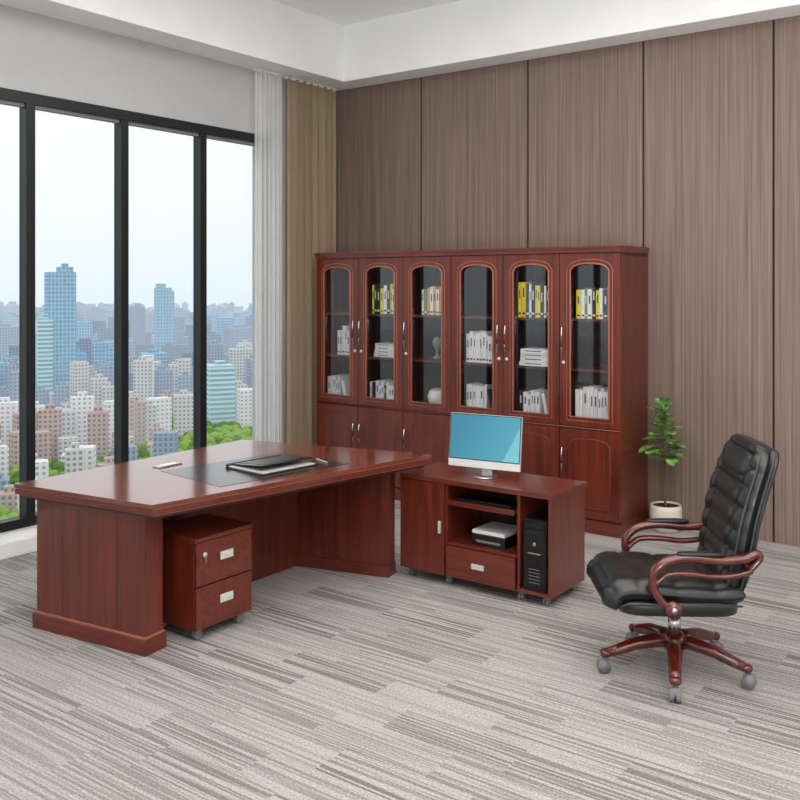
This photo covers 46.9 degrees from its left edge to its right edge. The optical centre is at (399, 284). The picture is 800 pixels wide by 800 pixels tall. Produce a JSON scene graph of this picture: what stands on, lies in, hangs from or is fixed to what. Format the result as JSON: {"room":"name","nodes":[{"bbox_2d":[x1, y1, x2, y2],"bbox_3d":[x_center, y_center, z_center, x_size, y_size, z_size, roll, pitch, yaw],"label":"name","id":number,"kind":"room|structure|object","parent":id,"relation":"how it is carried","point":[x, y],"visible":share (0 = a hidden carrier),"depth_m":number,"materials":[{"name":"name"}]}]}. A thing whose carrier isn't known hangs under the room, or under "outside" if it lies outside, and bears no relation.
{"room":"office","nodes":[
{"label":"office","id":0,"kind":"room"},
{"bbox_2d":[0,263,251,519],"bbox_3d":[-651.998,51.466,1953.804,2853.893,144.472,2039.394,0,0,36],"label":"city skyline","id":1,"kind":"object","parent":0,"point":[74,341],"visible":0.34,"depth_m":817.91,"materials":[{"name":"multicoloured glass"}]},
{"bbox_2d":[0,4,335,541],"bbox_3d":[-3.125,-0.270,5.211,0.200,4.000,8.280,0,0,36],"label":"wall","id":2,"kind":"structure","parent":0,"point":[40,54],"depth_m":7.06,"materials":[{"name":"white paint"}]},
{"bbox_2d":[0,87,30,532],"bbox_3d":[-2.654,0.160,5.731,0.082,2.820,0.735,0,0,36],"label":"window","id":3,"kind":"structure","parent":2,"relation":"in","point":[10,97],"depth_m":5.99,"materials":[{"name":"grey plastic"}]},
{"bbox_2d":[0,534,36,559],"bbox_3d":[-3.400,1.680,4.619,0.060,0.100,7.000,0,0,36],"label":"baseboard","id":4,"kind":"structure","parent":2,"relation":"attached to","point":[26,544],"depth_m":5.88,"materials":[{"name":"white paint"}]},
{"bbox_2d":[31,93,124,525],"bbox_3d":[-2.218,0.160,6.322,0.082,2.820,0.735,0,0,36],"label":"window","id":5,"kind":"structure","parent":2,"relation":"in","point":[39,102],"depth_m":6.57,"materials":[{"name":"grey plastic"}]},
{"bbox_2d":[125,110,203,461],"bbox_3d":[-1.782,0.160,6.914,0.082,2.820,0.735,0,0,36],"label":"window","id":6,"kind":"structure","parent":2,"relation":"in","point":[135,119],"depth_m":7.17,"materials":[{"name":"grey plastic"}]},
{"bbox_2d":[204,125,269,446],"bbox_3d":[-1.346,0.160,7.505,0.082,2.820,0.735,0,0,36],"label":"window","id":7,"kind":"structure","parent":2,"relation":"in","point":[210,132],"depth_m":7.76,"materials":[{"name":"grey plastic"}]},
{"bbox_2d":[0,500,799,799],"bbox_3d":[0.154,1.780,2.912,8.408,0.100,8.470,0,0,36],"label":"floor","id":8,"kind":"structure","parent":0,"point":[334,685],"depth_m":3.88,"materials":[{"name":"carpet"}]},
{"bbox_2d":[163,513,252,639],"bbox_3d":[-1.011,1.478,4.687,0.375,0.505,0.385,0,0,36],"label":"drawer pedestal","id":9,"kind":"object","parent":8,"relation":"on","point":[207,558],"visible":0.8,"depth_m":4.55,"materials":[{"name":"brown wood"}]},
{"bbox_2d":[14,440,431,656],"bbox_3d":[-0.893,1.364,5.056,1.268,0.732,1.920,0,0,36],"label":"executive desk","id":10,"kind":"object","parent":8,"relation":"on","point":[100,529],"visible":0.95,"depth_m":4.65,"materials":[{"name":"brown wood"}]},
{"bbox_2d":[153,462,181,468],"bbox_3d":[-1.286,0.996,5.098,0.060,0.009,0.160,0,0,33],"label":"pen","id":11,"kind":"object","parent":10,"relation":"on","point":[171,463],"visible":1,"depth_m":5.08,"materials":[{"name":"metal"}]},
{"bbox_2d":[225,454,317,475],"bbox_3d":[-0.705,0.978,5.068,0.320,0.041,0.400,0,0,42],"label":"document folder","id":12,"kind":"object","parent":10,"relation":"on","point":[263,466],"visible":1,"depth_m":5.01,"materials":[{"name":"black leather"}]},
{"bbox_2d":[314,245,648,538],"bbox_3d":[0.526,0.730,7.298,2.784,2.000,0.537,0,0,36],"label":"bookcase","id":13,"kind":"object","parent":8,"relation":"on","point":[479,287],"visible":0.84,"depth_m":6.96,"materials":[{"name":"brown wood"}]},
{"bbox_2d":[427,388,440,403],"bbox_3d":[0.307,0.906,7.345,0.180,0.155,0.180,0,0,36],"label":"ceramic vase","id":14,"kind":"object","parent":13,"relation":"on","point":[434,395],"visible":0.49,"depth_m":7.27,"materials":[{"name":"white ceramic"}]},
{"bbox_2d":[432,336,440,358],"bbox_3d":[0.297,0.504,7.377,0.080,0.180,0.080,0,0,36],"label":"trophy","id":15,"kind":"object","parent":13,"relation":"on","point":[436,342],"visible":0.93,"depth_m":7.35,"materials":[{"name":"grey stone"}]},
{"bbox_2d":[328,282,607,418],"bbox_3d":[0.474,0.482,7.230,2.584,1.004,0.190,0,0,36],"label":"books","id":16,"kind":"object","parent":13,"relation":"in","point":[591,401],"visible":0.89,"depth_m":6.85,"materials":[{"name":"white paper"}]},
{"bbox_2d":[400,462,586,605],"bbox_3d":[0.527,1.424,5.355,1.006,0.612,0.444,0,0,36],"label":"base cabinet","id":17,"kind":"object","parent":8,"relation":"on","point":[436,528],"visible":0.92,"depth_m":5.24,"materials":[{"name":"brown wood"}]},
{"bbox_2d":[448,412,522,478],"bbox_3d":[0.493,0.938,5.376,0.453,0.358,0.155,0,0,36],"label":"desktop monitor","id":18,"kind":"object","parent":17,"relation":"on","point":[488,443],"visible":1,"depth_m":5.37,"materials":[{"name":"metal"}]},
{"bbox_2d":[456,494,516,509],"bbox_3d":[0.503,1.228,5.232,0.360,0.022,0.130,0,0,36],"label":"keyboard","id":19,"kind":"object","parent":17,"relation":"in","point":[468,498],"visible":0.99,"depth_m":5.20,"materials":[{"name":"black plastic"}]},
{"bbox_2d":[472,521,516,549],"bbox_3d":[0.560,1.435,5.280,0.215,0.086,0.225,0,0,36],"label":"printer","id":20,"kind":"object","parent":17,"relation":"in","point":[497,535],"visible":0.88,"depth_m":5.21,"materials":[{"name":"black plastic"}]},
{"bbox_2d":[524,508,547,592],"bbox_3d":[0.828,1.462,5.112,0.139,0.384,0.358,0,0,36],"label":"computer tower","id":21,"kind":"object","parent":17,"relation":"in","point":[535,525],"visible":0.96,"depth_m":4.97,"materials":[{"name":"black plastic"}]},
{"bbox_2d":[639,397,685,532],"bbox_3d":[1.848,1.257,6.456,0.295,0.947,0.303,0,0,36],"label":"fiddle leaf fig","id":22,"kind":"object","parent":8,"relation":"on","point":[658,509],"visible":1,"depth_m":6.44,"materials":[{"name":"green plant"}]},
{"bbox_2d":[586,434,779,702],"bbox_3d":[1.253,1.204,4.125,0.765,1.048,0.675,0,0,2],"label":"office chair","id":23,"kind":"object","parent":8,"relation":"on","point":[711,580],"visible":1,"depth_m":3.95,"materials":[{"name":"black leather"}]},
{"bbox_2d":[0,0,799,90],"bbox_3d":[0.194,-2.075,2.882,8.308,0.590,8.470,0,0,36],"label":"ceiling","id":24,"kind":"structure","parent":0,"point":[338,44],"depth_m":7.12,"materials":[{"name":"white paint"}]},
{"bbox_2d":[253,67,281,76],"bbox_3d":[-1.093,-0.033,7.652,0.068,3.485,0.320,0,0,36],"label":"rail","id":25,"kind":"object","parent":24,"relation":"hanging from","point":[257,69],"visible":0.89,"depth_m":7.63,"materials":[{"name":"white plastic"}]},
{"bbox_2d":[285,76,335,444],"bbox_3d":[-0.777,-0.033,8.096,0.115,3.485,0.650,0,0,36],"label":"curtain","id":26,"kind":"object","parent":24,"relation":"hanging from","point":[310,106],"visible":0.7,"depth_m":8.00,"materials":[{"name":"beige fabric"}]},
{"bbox_2d":[336,15,799,546],"bbox_3d":[2.608,-0.270,6.240,8.408,4.000,0.200,0,0,36],"label":"wall","id":27,"kind":"structure","parent":0,"point":[685,148],"depth_m":6.65,"materials":[{"name":"beige wood"}]},
{"label":"outside","id":28,"kind":"structure","parent":0,"visible":0},
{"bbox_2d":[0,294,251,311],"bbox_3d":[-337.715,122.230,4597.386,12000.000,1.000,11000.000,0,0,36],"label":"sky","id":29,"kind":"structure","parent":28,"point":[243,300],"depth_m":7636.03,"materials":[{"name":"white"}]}
]}

